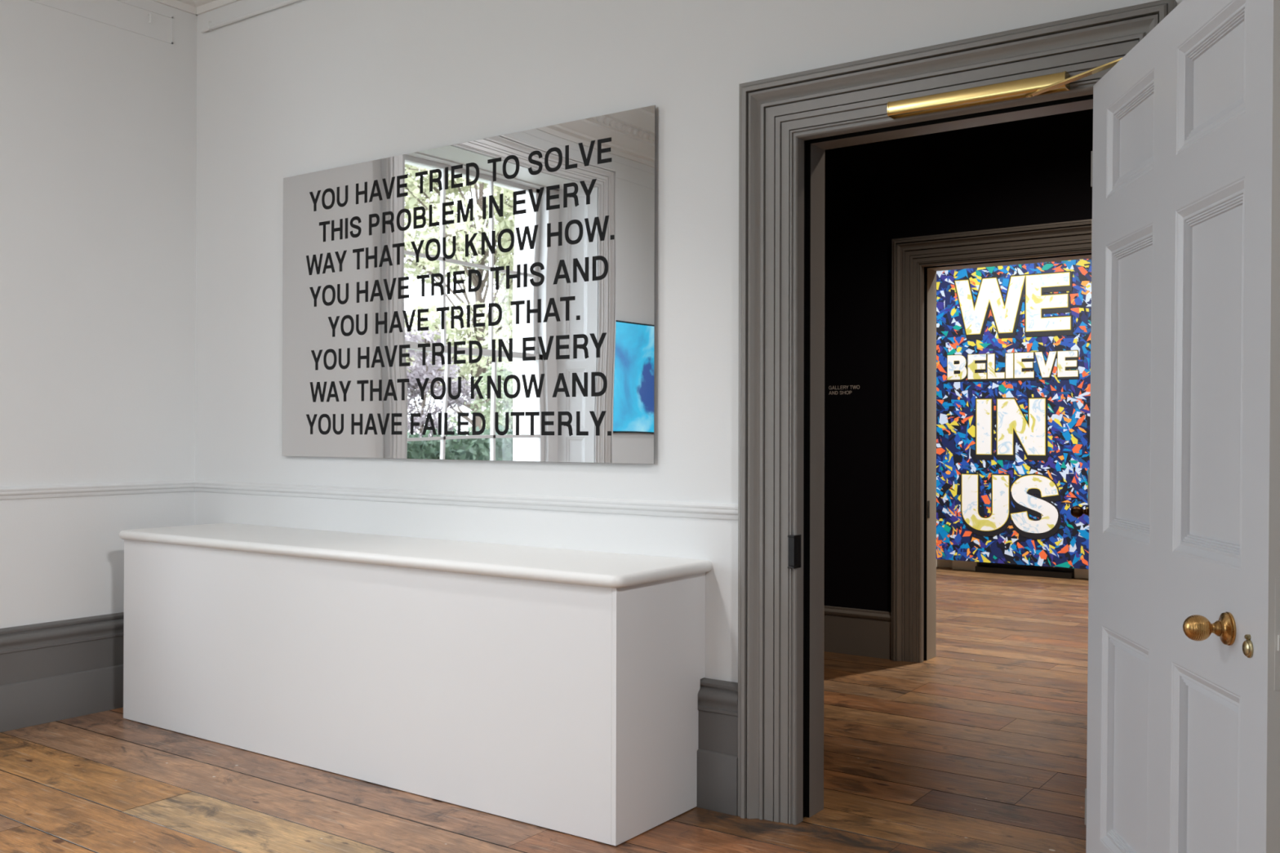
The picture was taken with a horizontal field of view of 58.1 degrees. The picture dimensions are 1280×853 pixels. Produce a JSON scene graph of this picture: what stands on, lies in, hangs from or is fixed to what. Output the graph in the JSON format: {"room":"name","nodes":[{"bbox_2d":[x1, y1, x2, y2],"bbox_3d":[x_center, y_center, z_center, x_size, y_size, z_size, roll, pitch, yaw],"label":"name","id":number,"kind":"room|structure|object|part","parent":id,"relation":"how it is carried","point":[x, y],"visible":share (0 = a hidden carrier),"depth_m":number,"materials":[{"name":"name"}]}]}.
{"room":"art gallery","nodes":[
{"label":"art gallery","id":0,"kind":"room"},
{"bbox_2d":[0,0,196,628],"bbox_3d":[-4.080,-0.572,3.494,0.340,3.760,5.900,0,0,35],"label":"wall","id":1,"kind":"structure","parent":0,"point":[98,120],"depth_m":5.36,"materials":[{"name":"white paint"}]},
{"bbox_2d":[0,612,124,732],"bbox_3d":[-3.838,1.089,3.494,0.052,0.440,5.600,0,0,35],"label":"baseboard","id":2,"kind":"structure","parent":1,"relation":"attached to","point":[53,671],"depth_m":5.19,"materials":[{"name":"grey paint"}]},
{"bbox_2d":[0,480,194,500],"bbox_3d":[-2.601,0.295,5.271,0.022,0.056,1.280,0,0,35],"label":"trim","id":3,"kind":"structure","parent":1,"relation":"attached to","point":[125,488],"depth_m":5.35,"materials":[{"name":"white paint"}]},
{"bbox_2d":[29,0,173,44],"bbox_3d":[-3.888,-1.976,3.470,0.004,0.134,5.465,0,0,35],"label":"trim","id":4,"kind":"structure","parent":1,"relation":"attached to","point":[34,1],"depth_m":5.51,"materials":[{"name":"white paint"}]},
{"bbox_2d":[147,13,151,22],"bbox_3d":[-2.377,-1.982,5.591,0.020,0.045,0.008,0,0,35],"label":"wall hook","id":5,"kind":"object","parent":1,"relation":"attached to","point":[149,15],"visible":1,"depth_m":5.59,"materials":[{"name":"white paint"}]},
{"bbox_2d":[151,0,197,15],"bbox_3d":[-3.727,-2.276,3.442,0.300,0.370,5.600,0,0,35],"label":"crown molding","id":6,"kind":"structure","parent":1,"relation":"attached to","point":[188,6],"depth_m":5.73,"materials":[{"name":"paint"}]},
{"bbox_2d":[0,567,1088,852],"bbox_3d":[1.052,1.390,4.775,7.240,0.120,14.039,0,0,35],"label":"floor","id":7,"kind":"structure","parent":0,"point":[979,745],"depth_m":4.32,"materials":[{"name":"brown wood"}]},
{"bbox_2d":[119,522,711,845],"bbox_3d":[-1.060,0.895,4.620,2.820,0.851,0.555,0,0,35],"label":"counter","id":8,"kind":"object","parent":7,"relation":"on","point":[554,689],"visible":1,"depth_m":4.10,"materials":[{"name":"white wood"}]},
{"bbox_3d":[-1.059,0.489,4.623,2.820,0.041,0.555,0,0,35],"label":"lid","id":9,"kind":"part","parent":8,"relation":"part of","materials":[{"name":"white paint"}]},
{"bbox_3d":[0.070,0.915,3.838,0.018,0.809,0.527,0,0,35],"label":"panel","id":10,"kind":"part","parent":8,"relation":"part of","materials":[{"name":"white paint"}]},
{"bbox_2d":[952,560,1088,579],"bbox_3d":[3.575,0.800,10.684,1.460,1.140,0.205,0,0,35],"label":"baseboard","id":11,"kind":"structure","parent":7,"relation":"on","point":[977,566],"depth_m":10.65,"materials":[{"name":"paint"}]},
{"bbox_2d":[194,0,1182,682],"bbox_3d":[0.546,-0.556,3.949,6.710,3.760,0.182,0,0,35],"label":"wall","id":12,"kind":"structure","parent":0,"point":[299,87],"depth_m":4.55,"materials":[{"name":"white paint"}]},
{"bbox_2d":[194,0,240,15],"bbox_3d":[0.415,-2.263,3.759,6.700,0.370,0.300,0,0,35],"label":"crown molding","id":13,"kind":"structure","parent":12,"relation":"attached to","point":[202,6],"depth_m":5.73,"materials":[{"name":"paint"}]},
{"bbox_2d":[200,0,303,32],"bbox_3d":[0.298,-1.982,4.008,6.088,0.018,0.025,0,0,35],"label":"rail","id":14,"kind":"object","parent":12,"relation":"attached to","point":[287,2],"visible":1,"depth_m":5.54,"materials":[{"name":"white metal"}]},
{"bbox_2d":[207,21,211,30],"bbox_3d":[-2.129,-1.982,5.692,0.008,0.045,0.020,0,0,35],"label":"hook","id":15,"kind":"object","parent":14,"relation":"attached to","point":[208,22],"visible":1,"depth_m":5.69,"materials":[{"name":"white paint"}]},
{"bbox_2d":[193,480,737,519],"bbox_3d":[-0.946,0.297,4.872,3.186,0.056,0.022,0,0,35],"label":"trim","id":16,"kind":"structure","parent":12,"relation":"attached to","point":[604,505],"depth_m":4.62,"materials":[{"name":"white paint"}]},
{"bbox_2d":[281,105,655,463],"bbox_3d":[-0.802,-0.512,4.777,2.105,1.297,0.020,0,0,35],"label":"artwork","id":17,"kind":"object","parent":12,"relation":"attached to","point":[491,298],"visible":1,"depth_m":4.65,"materials":[{"name":"silver metal"}]},
{"bbox_2d":[695,677,737,816],"bbox_3d":[-0.957,1.105,4.855,3.186,0.440,0.052,0,0,35],"label":"baseboard","id":18,"kind":"structure","parent":12,"relation":"attached to","point":[717,700],"depth_m":3.97,"materials":[{"name":"grey paint"}]},
{"bbox_2d":[737,0,1177,825],"bbox_3d":[0.973,0.077,3.642,1.368,2.492,0.302,0,0,35],"label":"door frame","id":19,"kind":"structure","parent":12,"relation":"attached to","point":[788,123],"depth_m":3.86,"materials":[{"name":"grey paint"}]},
{"bbox_2d":[787,534,801,568],"bbox_3d":[0.514,0.416,3.840,0.025,0.110,0.052,0,0,35],"label":"latch keeper","id":20,"kind":"object","parent":19,"relation":"attached to","point":[793,541],"visible":1,"depth_m":3.82,"materials":[{"name":"black metal"}]},
{"bbox_2d":[1084,0,1279,852],"bbox_3d":[1.248,0.173,2.707,0.223,2.276,1.102,1,0,4],"label":"door","id":21,"kind":"structure","parent":12,"relation":"in","point":[1183,754],"depth_m":2.59,"materials":[{"name":"paint"}]},
{"bbox_2d":[887,57,1123,119],"bbox_3d":[1.101,-0.943,3.353,0.167,0.146,0.822,0,0,-42],"label":"door closer","id":22,"kind":"object","parent":21,"relation":"attached to","point":[1060,82],"depth_m":3.42,"materials":[{"name":"gold metal"}]},
{"bbox_3d":[1.230,-0.976,3.206,0.024,0.022,0.397,0,0,-29],"label":"arm","id":23,"kind":"part","parent":22,"relation":"part of","materials":[{"name":"gold metal"}]},
{"bbox_3d":[1.259,0.829,2.947,0.046,0.582,0.351,1,0,4],"label":"panel","id":24,"kind":"part","parent":21,"relation":"part of","materials":[{"name":"grey wood"}]},
{"bbox_3d":[1.270,-0.102,2.952,0.046,0.782,0.351,1,0,4],"label":"panel","id":25,"kind":"part","parent":21,"relation":"part of","materials":[{"name":"grey wood"}]},
{"bbox_3d":[1.277,-0.743,2.955,0.046,0.248,0.351,1,0,4],"label":"panel","id":26,"kind":"part","parent":21,"relation":"part of","materials":[{"name":"grey wood"}]},
{"bbox_3d":[1.138,0.409,2.338,0.067,0.053,0.053,1,0,4],"label":"knob","id":27,"kind":"part","parent":21,"relation":"part of","materials":[{"name":"gold metal"}]},
{"bbox_3d":[1.221,0.827,2.454,0.046,0.582,0.356,1,0,4],"label":"panel","id":28,"kind":"part","parent":21,"relation":"part of","materials":[{"name":"grey wood"}]},
{"bbox_3d":[1.232,-0.104,2.459,0.046,0.782,0.356,1,0,4],"label":"panel","id":29,"kind":"part","parent":21,"relation":"part of","materials":[{"name":"grey wood"}]},
{"bbox_3d":[1.239,-0.746,2.462,0.046,0.248,0.356,1,0,4],"label":"panel","id":30,"kind":"part","parent":21,"relation":"part of","materials":[{"name":"grey wood"}]},
{"bbox_3d":[1.203,0.390,2.160,0.022,0.211,0.009,1,0,4],"label":"lock plate","id":31,"kind":"part","parent":21,"relation":"part of","materials":[{"name":"grey metal"}]},
{"bbox_2d":[824,108,1093,612],"bbox_3d":[2.193,-0.538,6.279,6.710,3.760,0.220,0,0,35],"label":"wall","id":32,"kind":"structure","parent":0,"point":[1035,171],"depth_m":6.71,"materials":[{"name":"black paint"}]},
{"bbox_2d":[828,385,859,394],"bbox_3d":[1.211,-0.217,6.835,0.199,0.053,0.001,0,0,35],"label":"wall sign","id":33,"kind":"object","parent":32,"relation":"attached to","point":[834,393],"visible":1,"depth_m":6.84,"materials":[{"name":"plastic"}]},
{"bbox_2d":[823,605,891,659],"bbox_3d":[0.420,1.208,7.366,2.536,0.270,0.030,0,0,35],"label":"baseboard","id":34,"kind":"structure","parent":32,"relation":"attached to","point":[849,631],"depth_m":6.75,"materials":[{"name":"grey paint"}]},
{"bbox_2d":[891,218,1092,662],"bbox_3d":[2.071,0.132,6.360,1.324,2.419,0.321,0,0,35],"label":"door frame","id":35,"kind":"structure","parent":32,"relation":"attached to","point":[916,261],"depth_m":6.58,"materials":[{"name":"grey paint"}]},
{"bbox_2d":[927,500,929,518],"bbox_3d":[1.660,0.477,6.636,0.006,0.100,0.030,0,0,35],"label":"strike plate","id":36,"kind":"object","parent":35,"relation":"attached to","point":[928,501],"visible":1,"depth_m":6.63,"materials":[{"name":"black metal"}]},
{"bbox_3d":[1.040,-2.505,4.764,7.240,0.150,13.940,0,0,35],"label":"ceiling","id":37,"kind":"structure","parent":0,"visible":0},
{"bbox_2d":[936,258,1091,569],"bbox_3d":[3.406,-0.565,10.578,1.470,3.652,0.030,0,0,35],"label":"artwork","id":38,"kind":"object","parent":37,"relation":"hanging from","point":[1013,342],"visible":0.94,"depth_m":10.55,"materials":[{"name":"fabric"}]},
{"bbox_3d":[4.884,-0.510,10.078,7.100,3.760,0.300,0,0,35],"label":"wall","id":39,"kind":"structure","parent":0,"visible":0},
{"bbox_2d":[936,559,952,568],"bbox_3d":[4.784,1.234,9.933,6.700,0.270,0.030,0,0,35],"label":"baseboard","id":40,"kind":"structure","parent":39,"relation":"attached to","point":[940,562],"depth_m":11.21,"materials":[{"name":"grey paint"}]}
]}

